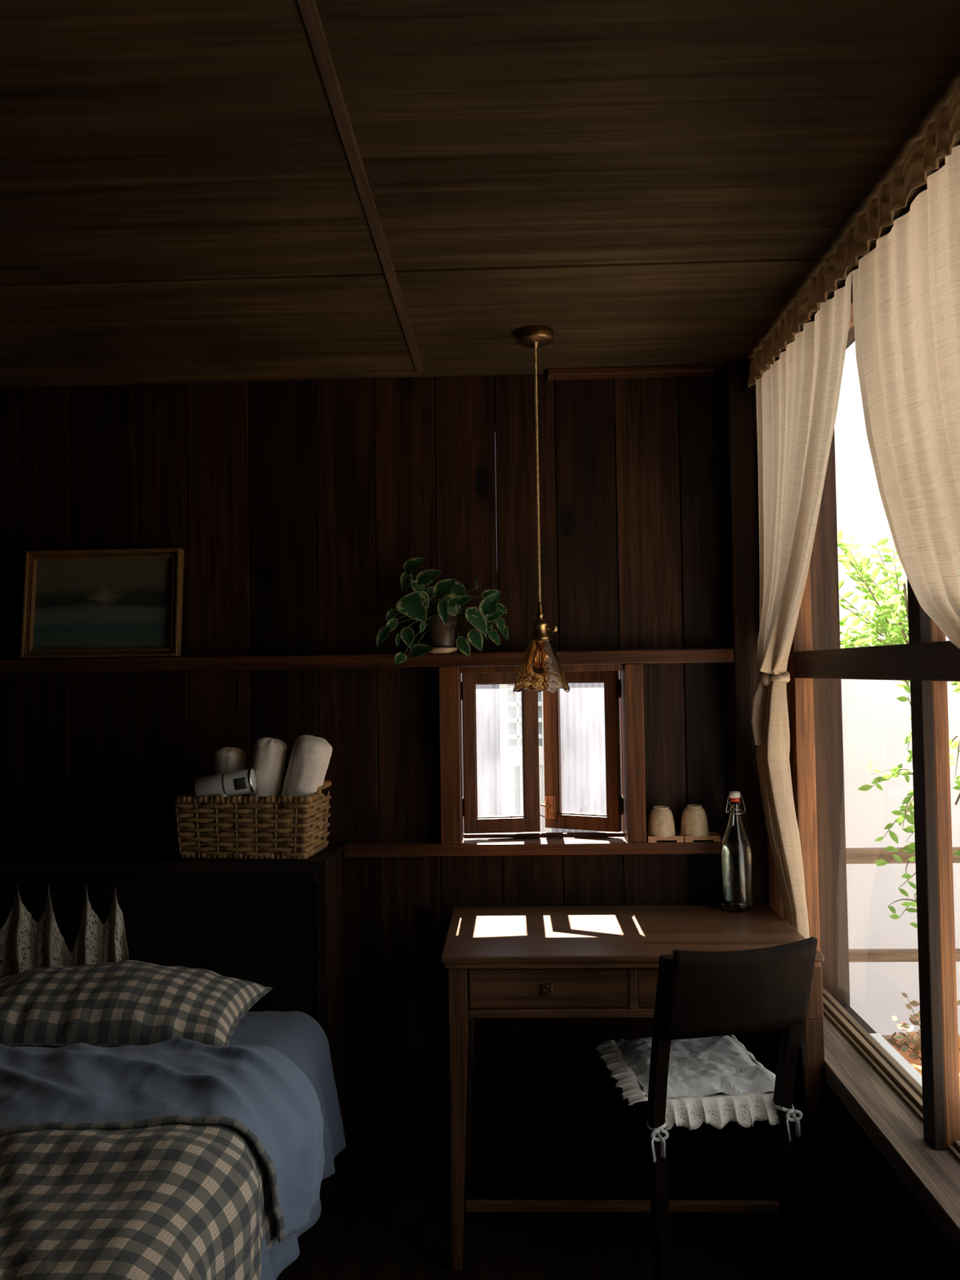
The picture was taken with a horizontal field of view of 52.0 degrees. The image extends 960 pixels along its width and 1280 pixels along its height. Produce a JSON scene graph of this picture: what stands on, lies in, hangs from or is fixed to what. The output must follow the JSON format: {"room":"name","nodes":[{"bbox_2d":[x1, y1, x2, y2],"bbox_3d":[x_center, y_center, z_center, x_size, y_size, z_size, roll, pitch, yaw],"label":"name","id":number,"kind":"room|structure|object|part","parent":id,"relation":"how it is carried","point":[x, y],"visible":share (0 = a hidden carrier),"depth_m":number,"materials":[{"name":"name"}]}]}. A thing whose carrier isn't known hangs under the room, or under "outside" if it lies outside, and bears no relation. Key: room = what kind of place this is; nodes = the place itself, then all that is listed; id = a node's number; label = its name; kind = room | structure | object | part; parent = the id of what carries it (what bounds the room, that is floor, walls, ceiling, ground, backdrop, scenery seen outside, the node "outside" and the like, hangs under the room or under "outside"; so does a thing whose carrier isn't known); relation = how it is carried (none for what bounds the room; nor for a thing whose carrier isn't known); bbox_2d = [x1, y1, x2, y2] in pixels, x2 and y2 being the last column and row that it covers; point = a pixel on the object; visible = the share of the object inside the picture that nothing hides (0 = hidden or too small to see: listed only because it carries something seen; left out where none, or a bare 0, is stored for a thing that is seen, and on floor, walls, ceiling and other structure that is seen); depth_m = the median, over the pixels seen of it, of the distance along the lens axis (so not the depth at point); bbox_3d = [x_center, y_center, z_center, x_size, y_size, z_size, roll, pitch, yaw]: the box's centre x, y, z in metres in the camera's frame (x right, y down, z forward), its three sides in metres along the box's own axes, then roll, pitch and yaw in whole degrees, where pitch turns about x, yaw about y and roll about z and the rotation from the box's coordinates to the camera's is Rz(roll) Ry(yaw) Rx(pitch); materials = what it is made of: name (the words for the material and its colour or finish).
{"room":"bedroom","nodes":[
{"label":"bedroom","id":0,"kind":"room"},
{"bbox_2d":[0,369,849,1159],"bbox_3d":[-0.569,0.476,3.039,3.350,2.767,0.045,-1,-2,2],"label":"wall","id":1,"kind":"structure","parent":0,"point":[296,510],"depth_m":3.03,"materials":[{"name":"brown wood"}]},
{"bbox_2d":[0,648,733,673],"bbox_3d":[-0.714,0.070,2.994,2.935,0.041,0.078,-1,-2,2],"label":"wall shelf","id":2,"kind":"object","parent":1,"relation":"attached to","point":[720,655],"depth_m":2.95,"materials":[{"name":"brown wood"}]},
{"bbox_2d":[20,547,183,659],"bbox_3d":[-1.159,-0.111,3.024,0.484,0.337,0.073,-1,-2,2],"label":"framed painting","id":3,"kind":"object","parent":2,"relation":"on","point":[117,602],"visible":0.99,"depth_m":3.03,"materials":[{"name":"paint"}]},
{"bbox_2d":[425,613,456,647],"bbox_3d":[-0.117,-0.021,2.973,0.095,0.110,0.095,-1,-2,2],"label":"pot","id":4,"kind":"object","parent":2,"relation":"on","point":[439,635],"depth_m":2.94,"materials":[{"name":"brown ceramic"}]},
{"bbox_2d":[376,557,508,663],"bbox_3d":[-0.111,-0.089,2.936,0.390,0.317,0.172,-1,-2,2],"label":"pothos","id":5,"kind":"object","parent":2,"relation":"on","point":[441,625],"visible":0.98,"depth_m":2.91,"materials":[{"name":"plant"}]},
{"bbox_2d":[343,837,722,857],"bbox_3d":[0.178,0.621,2.946,1.167,0.036,0.078,-1,-2,2],"label":"shelf","id":6,"kind":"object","parent":1,"relation":"attached to","point":[593,846],"depth_m":2.91,"materials":[{"name":"brown wood"}]},
{"bbox_2d":[646,831,684,842],"bbox_3d":[0.549,0.588,2.933,0.104,0.018,0.078,-1,-2,2],"label":"coaster","id":7,"kind":"object","parent":6,"relation":"on","point":[678,837],"visible":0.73,"depth_m":2.90,"materials":[{"name":"brown wood"}]},
{"bbox_2d":[647,805,675,838],"bbox_3d":[0.540,0.541,2.935,0.082,0.087,0.082,-1,-2,2],"label":"cup","id":8,"kind":"object","parent":7,"relation":"on","point":[660,821],"visible":1,"depth_m":2.91,"materials":[{"name":"beige ceramic"}]},
{"bbox_2d":[683,831,720,842],"bbox_3d":[0.656,0.586,2.929,0.104,0.018,0.078,-1,-2,2],"label":"coaster","id":9,"kind":"object","parent":6,"relation":"on","point":[713,836],"visible":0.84,"depth_m":2.89,"materials":[{"name":"brown wood"}]},
{"bbox_2d":[680,804,708,837],"bbox_3d":[0.639,0.538,2.932,0.082,0.090,0.082,-1,-2,2],"label":"cup","id":10,"kind":"object","parent":9,"relation":"on","point":[694,823],"visible":1,"depth_m":2.90,"materials":[{"name":"beige ceramic"}]},
{"bbox_2d":[438,663,646,844],"bbox_3d":[0.186,0.344,3.008,0.607,0.555,0.184,-1,-2,2],"label":"window","id":11,"kind":"structure","parent":1,"relation":"in","point":[625,793],"depth_m":2.98,"materials":[{"name":"brown wood"}]},
{"bbox_3d":[0.064,0.341,3.004,0.231,0.489,0.028,-1,-2,-5],"label":"sash","id":12,"kind":"part","parent":11,"relation":"part of","materials":[{"name":"brown wood"}]},
{"bbox_3d":[0.194,0.607,3.019,0.492,0.031,0.067,-1,-2,2],"label":"sill","id":13,"kind":"part","parent":11,"relation":"part of","materials":[{"name":"brown wood"}]},
{"bbox_3d":[0.313,0.338,3.033,0.242,0.489,0.028,-2,-2,27],"label":"sash","id":14,"kind":"part","parent":11,"relation":"part of","materials":[{"name":"brown wood"}]},
{"bbox_2d":[546,364,715,380],"bbox_3d":[0.457,-0.815,2.997,0.505,0.020,0.055,-1,-2,2],"label":"trim","id":15,"kind":"structure","parent":1,"relation":"attached to","point":[695,370],"depth_m":2.98,"materials":[{"name":"brown wood"}]},
{"bbox_2d":[721,362,768,1167],"bbox_3d":[0.796,0.353,2.934,0.078,2.363,0.078,-1,-2,2],"label":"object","id":16,"kind":"structure","parent":1,"relation":"attached to","point":[738,404],"depth_m":2.91,"materials":[{"name":"brown wood"}]},
{"bbox_2d":[0,0,959,388],"bbox_3d":[-0.660,-0.927,0.938,3.350,0.100,4.470,-1,-2,2],"label":"ceiling","id":17,"kind":"structure","parent":0,"point":[641,183],"depth_m":1.80,"materials":[{"name":"brown wood"}]},
{"bbox_2d":[296,0,423,371],"bbox_3d":[-0.252,-0.882,0.853,0.024,0.008,4.230,-1,-2,2],"label":"trim","id":18,"kind":"structure","parent":17,"relation":"attached to","point":[308,10],"depth_m":1.71,"materials":[{"name":"brown wood"}]},
{"bbox_2d":[512,324,569,693],"bbox_3d":[0.156,-0.345,2.639,0.152,0.974,0.154,-1,-2,2],"label":"pendant lamp","id":19,"kind":"object","parent":17,"relation":"hanging from","point":[540,669],"visible":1,"depth_m":2.60,"materials":[{"name":"brown metal"}]},
{"bbox_3d":[0.154,-0.440,2.642,0.008,0.699,0.008,-1,-2,2],"label":"cord","id":20,"kind":"part","parent":19,"relation":"part of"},
{"bbox_3d":[0.163,0.070,2.626,0.152,0.143,0.155,-1,-2,2],"label":"lamp shade","id":21,"kind":"part","parent":19,"relation":"part of","materials":[{"name":"orange glass"}]},
{"bbox_2d":[530,602,557,639],"bbox_3d":[0.170,-0.048,2.629,0.072,0.103,0.052,-1,-2,2],"label":"socket","id":22,"kind":"object","parent":19,"relation":"attached to","point":[540,626],"depth_m":2.61,"materials":[{"name":"gold metal"}]},
{"bbox_2d":[276,1150,861,1279],"bbox_3d":[-0.608,1.508,0.842,3.279,0.040,4.340,-1,-2,2],"label":"floor","id":23,"kind":"structure","parent":0,"point":[389,1216],"depth_m":2.57,"materials":[{"name":"brown wood"}]},
{"bbox_2d":[0,844,345,1213],"bbox_3d":[-1.282,1.090,2.810,1.758,0.945,0.256,-1,-2,2],"label":"headboard","id":24,"kind":"object","parent":23,"relation":"on","point":[277,924],"visible":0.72,"depth_m":2.70,"materials":[{"name":"brown wood"}]},
{"bbox_2d":[0,880,128,978],"bbox_3d":[-1.257,0.835,2.675,0.617,0.347,0.028,-1,-2,2],"label":"crochet lace","id":25,"kind":"object","parent":24,"relation":"attached to","point":[113,952],"visible":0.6,"depth_m":2.68,"materials":[{"name":"white fabric"}]},
{"bbox_3d":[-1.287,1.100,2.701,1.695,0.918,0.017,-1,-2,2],"label":"rail","id":26,"kind":"part","parent":24,"relation":"part of","materials":[{"name":"brown wood"}]},
{"bbox_3d":[-1.287,1.091,2.716,1.695,0.898,0.012,-1,-2,2],"label":"panel","id":27,"kind":"part","parent":24,"relation":"part of","materials":[{"name":"brown wood"}]},
{"bbox_2d":[173,780,331,860],"bbox_3d":[-0.643,0.508,2.804,0.401,0.198,0.222,-1,-2,8],"label":"wicker basket","id":28,"kind":"object","parent":24,"relation":"on","point":[194,824],"visible":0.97,"depth_m":2.71,"materials":[{"name":"wicker"}]},
{"bbox_2d":[194,768,257,796],"bbox_3d":[-0.710,0.405,2.751,0.167,0.091,0.069,-1,-2,2],"label":"canister","id":29,"kind":"object","parent":28,"relation":"on","point":[242,781],"visible":0.96,"depth_m":2.72,"materials":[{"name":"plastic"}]},
{"bbox_2d":[212,746,245,847],"bbox_3d":[-0.731,0.456,2.858,0.099,0.289,0.093,-1,-2,2],"label":"rolled towel","id":30,"kind":"object","parent":28,"relation":"in","point":[227,759],"visible":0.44,"depth_m":2.83,"materials":[{"name":"white fabric"}]},
{"bbox_2d":[237,737,287,847],"bbox_3d":[-0.625,0.442,2.817,0.151,0.324,0.094,-1,-2,18],"label":"rolled towel","id":31,"kind":"object","parent":28,"relation":"in","point":[268,754],"visible":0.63,"depth_m":2.78,"materials":[{"name":"white fabric"}]},
{"bbox_2d":[270,734,332,851],"bbox_3d":[-0.513,0.439,2.802,0.191,0.338,0.107,-1,-2,17],"label":"rolled towel","id":32,"kind":"object","parent":28,"relation":"in","point":[310,757],"visible":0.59,"depth_m":2.75,"materials":[{"name":"white fabric"}]},
{"bbox_3d":[-0.422,1.090,2.788,0.029,0.918,0.242,-1,-2,2],"label":"panel","id":33,"kind":"part","parent":24,"relation":"part of","materials":[{"name":"brown wood"}]},
{"bbox_2d":[440,904,830,1272],"bbox_3d":[0.380,1.151,2.620,0.923,0.760,0.515,-1,-2,2],"label":"writing desk","id":34,"kind":"object","parent":23,"relation":"on","point":[517,962],"visible":0.73,"depth_m":2.41,"materials":[{"name":"brown wood"}]},
{"bbox_3d":[-0.049,1.167,2.419,0.046,0.729,0.046,-1,-2,2],"label":"leg","id":35,"kind":"part","parent":34,"relation":"part of","materials":[{"name":"brown wood"}]},
{"bbox_3d":[-0.035,1.181,2.853,0.046,0.729,0.046,-1,-2,2],"label":"leg","id":36,"kind":"part","parent":34,"relation":"part of","materials":[{"name":"brown wood"}]},
{"bbox_3d":[0.164,0.853,2.403,0.026,0.026,0.011,-1,-2,2],"label":"knob","id":37,"kind":"part","parent":34,"relation":"part of","materials":[{"name":"brown metal"}]},
{"bbox_3d":[0.168,0.854,2.412,0.388,0.093,0.007,-1,-2,2],"label":"drawer","id":38,"kind":"part","parent":34,"relation":"part of","materials":[{"name":"brown wood"}]},
{"bbox_3d":[0.377,0.858,2.408,0.812,0.125,0.020,-1,-2,2],"label":"frame","id":39,"kind":"part","parent":34,"relation":"part of","materials":[{"name":"brown wood"}]},
{"bbox_3d":[0.583,0.847,2.398,0.393,0.093,0.007,-1,-2,2],"label":"drawer","id":40,"kind":"part","parent":34,"relation":"part of","materials":[{"name":"brown wood"}]},
{"bbox_2d":[720,791,753,912],"bbox_3d":[0.734,0.603,2.821,0.091,0.338,0.091,-1,-2,2],"label":"bottle","id":41,"kind":"object","parent":34,"relation":"on","point":[736,876],"visible":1,"depth_m":2.79,"materials":[{"name":"clear glass"}]},
{"bbox_3d":[0.826,1.167,2.825,0.046,0.729,0.046,-1,-2,2],"label":"leg","id":42,"kind":"part","parent":34,"relation":"part of","materials":[{"name":"brown wood"}]},
{"bbox_3d":[0.811,1.153,2.391,0.046,0.729,0.046,-1,-2,2],"label":"leg","id":43,"kind":"part","parent":34,"relation":"part of","materials":[{"name":"brown wood"}]},
{"bbox_2d":[591,936,817,1279],"bbox_3d":[0.516,1.094,2.374,0.357,0.854,0.581,0,-2,-15],"label":"wooden chair","id":44,"kind":"object","parent":23,"relation":"on","point":[700,993],"visible":0.74,"depth_m":2.17,"materials":[{"name":"brown wood"}]},
{"bbox_3d":[0.320,1.322,2.597,0.034,0.420,0.034,0,-2,-15],"label":"leg","id":45,"kind":"part","parent":44,"relation":"part of","materials":[{"name":"brown wood"}]},
{"bbox_3d":[0.452,1.141,2.623,0.220,0.058,0.018,0,-2,-15],"label":"seat rail","id":46,"kind":"part","parent":44,"relation":"part of","materials":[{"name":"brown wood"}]},
{"bbox_3d":[0.405,1.101,2.159,0.033,0.830,0.130,0,-2,-15],"label":"post","id":47,"kind":"part","parent":44,"relation":"part of","materials":[{"name":"brown wood"}]},
{"bbox_3d":[0.494,1.095,2.481,0.290,0.025,0.359,0,-2,-15],"label":"seat","id":48,"kind":"part","parent":44,"relation":"part of","materials":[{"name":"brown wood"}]},
{"bbox_3d":[0.581,1.320,2.666,0.034,0.420,0.034,0,-2,-15],"label":"leg","id":49,"kind":"part","parent":44,"relation":"part of","materials":[{"name":"brown wood"}]},
{"bbox_2d":[595,1035,802,1162],"bbox_3d":[0.531,1.091,2.425,0.407,0.121,0.511,-1,-2,-5],"label":"seat cushion","id":50,"kind":"object","parent":44,"relation":"on","point":[701,1068],"visible":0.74,"depth_m":2.34,"materials":[{"name":"white fabric"}]},
{"bbox_3d":[0.521,1.132,2.357,0.250,0.058,0.018,0,-2,-15],"label":"seat rail","id":51,"kind":"part","parent":44,"relation":"part of","materials":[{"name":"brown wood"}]},
{"bbox_3d":[0.574,0.761,2.146,0.345,0.206,0.088,0,-2,-15],"label":"backrest","id":52,"kind":"part","parent":44,"relation":"part of","materials":[{"name":"brown wood"}]},
{"bbox_3d":[0.718,1.099,2.241,0.033,0.830,0.130,0,-2,-15],"label":"post","id":53,"kind":"part","parent":44,"relation":"part of","materials":[{"name":"brown wood"}]},
{"bbox_3d":[-1.176,1.256,1.657,1.460,0.535,1.995,-1,-2,2],"label":"bed","id":54,"kind":"object","parent":23,"relation":"on","visible":0},
{"bbox_2d":[227,1010,346,1279],"bbox_3d":[-1.088,1.148,1.666,1.407,0.364,1.972,-1,-2,2],"label":"sheet","id":55,"kind":"object","parent":54,"relation":"on","point":[295,1034],"visible":0.12,"depth_m":2.48,"materials":[{"name":"blue fabric"}]},
{"bbox_2d":[0,960,272,1048],"bbox_3d":[-0.937,0.900,2.429,0.765,0.188,0.409,-1,-2,2],"label":"pillow","id":56,"kind":"object","parent":55,"relation":"on","point":[122,1002],"visible":0.84,"depth_m":2.31,"materials":[{"name":"fabric"}]},
{"bbox_2d":[0,1037,324,1279],"bbox_3d":[-1.057,1.049,1.428,1.416,0.398,1.612,-1,-2,2],"label":"duvet","id":57,"kind":"object","parent":55,"relation":"on","point":[175,1158],"visible":0.98,"depth_m":1.75,"materials":[{"name":"fabric"}]},
{"bbox_2d":[776,142,959,1279],"bbox_3d":[0.909,0.415,0.810,0.150,2.697,4.405,-1,-2,2],"label":"wall","id":58,"kind":"structure","parent":0,"point":[885,1233],"depth_m":2.56,"materials":[{"name":"brown wood"}]},
{"bbox_2d":[742,360,759,391],"bbox_3d":[0.772,-0.816,1.943,0.042,0.085,1.980,-1,-2,2],"label":"curtain rod","id":59,"kind":"object","parent":58,"relation":"attached to","point":[746,363],"visible":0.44,"depth_m":2.90,"materials":[{"name":"brown wood"}]},
{"bbox_2d":[747,241,851,938],"bbox_3d":[0.819,0.068,2.484,0.147,1.812,0.834,-1,-2,2],"label":"linen curtain","id":60,"kind":"object","parent":59,"relation":"hanging from","point":[797,398],"visible":0.94,"depth_m":2.62,"materials":[{"name":"beige fabric"}]},
{"bbox_2d":[843,84,959,648],"bbox_3d":[0.774,0.037,1.521,0.120,1.812,1.095,-1,-2,1],"label":"linen curtain","id":61,"kind":"object","parent":59,"relation":"hanging from","point":[906,290],"visible":1,"depth_m":1.75,"materials":[{"name":"beige fabric"}]},
{"bbox_2d":[754,360,793,918],"bbox_3d":[0.873,0.102,2.932,0.080,1.863,0.093,-1,-2,2],"label":"trim","id":62,"kind":"structure","parent":58,"relation":"attached to","point":[774,896],"depth_m":2.88,"materials":[{"name":"brown wood"}]},
{"bbox_2d":[789,291,959,1255],"bbox_3d":[0.871,0.093,1.327,0.179,1.895,3.115,-1,-2,2],"label":"window","id":63,"kind":"structure","parent":58,"relation":"in","point":[913,1118],"depth_m":1.97,"materials":[{"name":"brown wood"}]},
{"bbox_3d":[0.905,0.080,1.917,0.058,1.830,1.935,-1,-2,2],"label":"frame","id":64,"kind":"part","parent":63,"relation":"part of","materials":[{"name":"brown wood"}]},
{"bbox_3d":[0.871,1.010,1.297,0.152,0.061,3.115,-1,-2,2],"label":"sill","id":65,"kind":"part","parent":63,"relation":"part of","materials":[{"name":"brown wood"}]},
{"bbox_3d":[0.975,1.002,1.717,0.026,0.060,1.560,-1,-2,2],"label":"sill","id":66,"kind":"part","parent":63,"relation":"part of","materials":[{"name":"white paint"}]},
{"bbox_2d":[892,1031,959,1084],"bbox_3d":[1.467,1.560,3.074,0.356,0.540,0.356,-1,-2,2],"label":"pot","id":67,"kind":"object","parent":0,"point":[911,1053],"depth_m":3.12,"materials":[{"name":"ceramic"}]},
{"label":"outside","id":68,"kind":"structure","parent":0,"visible":0},
{"bbox_3d":[1.588,2.583,1.365,15.000,0.020,15.000,-1,-2,2],"label":"ground","id":69,"kind":"structure","parent":68,"visible":0},
{"bbox_2d":[461,432,622,838],"bbox_3d":[-1.405,0.344,5.231,4.845,4.800,0.079,-1,-2,2],"label":"house","id":70,"kind":"structure","parent":69,"relation":"on","point":[498,708],"depth_m":5.18,"materials":[{"name":"white paint"}]},
{"bbox_2d":[499,800,586,817],"bbox_3d":[0.233,1.619,3.494,0.392,2.087,0.007,-1,-2,2],"label":"vine","id":71,"kind":"object","parent":69,"relation":"on","point":[500,801],"visible":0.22,"depth_m":3.53,"materials":[{"name":"green plant"}]},
{"bbox_2d":[834,342,959,1035],"bbox_3d":[4.356,0.353,5.125,6.640,4.600,0.150,-1,-2,2],"label":"wall","id":72,"kind":"structure","parent":69,"relation":"on","point":[876,724],"depth_m":5.11,"materials":[{"name":"white paint"}]},
{"bbox_2d":[845,846,959,1039],"bbox_3d":[2.443,1.724,4.098,2.640,1.850,0.120,-1,-2,2],"label":"fence","id":73,"kind":"object","parent":69,"relation":"on","point":[869,855],"visible":0.02,"depth_m":4.09,"materials":[{"name":"brown wood"}]},
{"bbox_3d":[2.441,1.661,4.060,2.640,0.052,0.040,-1,-2,2],"label":"rail","id":74,"kind":"part","parent":73,"relation":"part of","materials":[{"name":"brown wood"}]},
{"bbox_3d":[2.429,0.888,4.085,2.640,0.060,0.040,-1,-2,2],"label":"rail","id":75,"kind":"part","parent":73,"relation":"part of","materials":[{"name":"brown wood"}]},
{"bbox_3d":[2.436,1.301,4.072,2.640,0.044,0.040,-1,-2,2],"label":"rail","id":76,"kind":"part","parent":73,"relation":"part of","materials":[{"name":"brown wood"}]},
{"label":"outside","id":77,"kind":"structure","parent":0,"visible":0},
{"bbox_3d":[1.385,1.797,0.521,0.765,0.100,6.250,-1,-2,2],"label":"porch","id":78,"kind":"object","parent":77,"visible":0},
{"bbox_2d":[837,529,959,928],"bbox_3d":[1.582,0.710,3.483,0.748,2.264,0.418,-1,-2,2],"label":"shrub","id":79,"kind":"object","parent":78,"relation":"on","point":[892,610],"visible":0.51,"depth_m":3.52,"materials":[{"name":"green plant"}]},
{"bbox_2d":[886,992,959,1084],"bbox_3d":[1.465,1.448,3.078,0.356,0.764,0.356,-2,-2,37],"label":"rose","id":80,"kind":"object","parent":78,"relation":"on","point":[908,1045],"visible":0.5,"depth_m":3.10,"materials":[{"name":"plant"}]}
]}

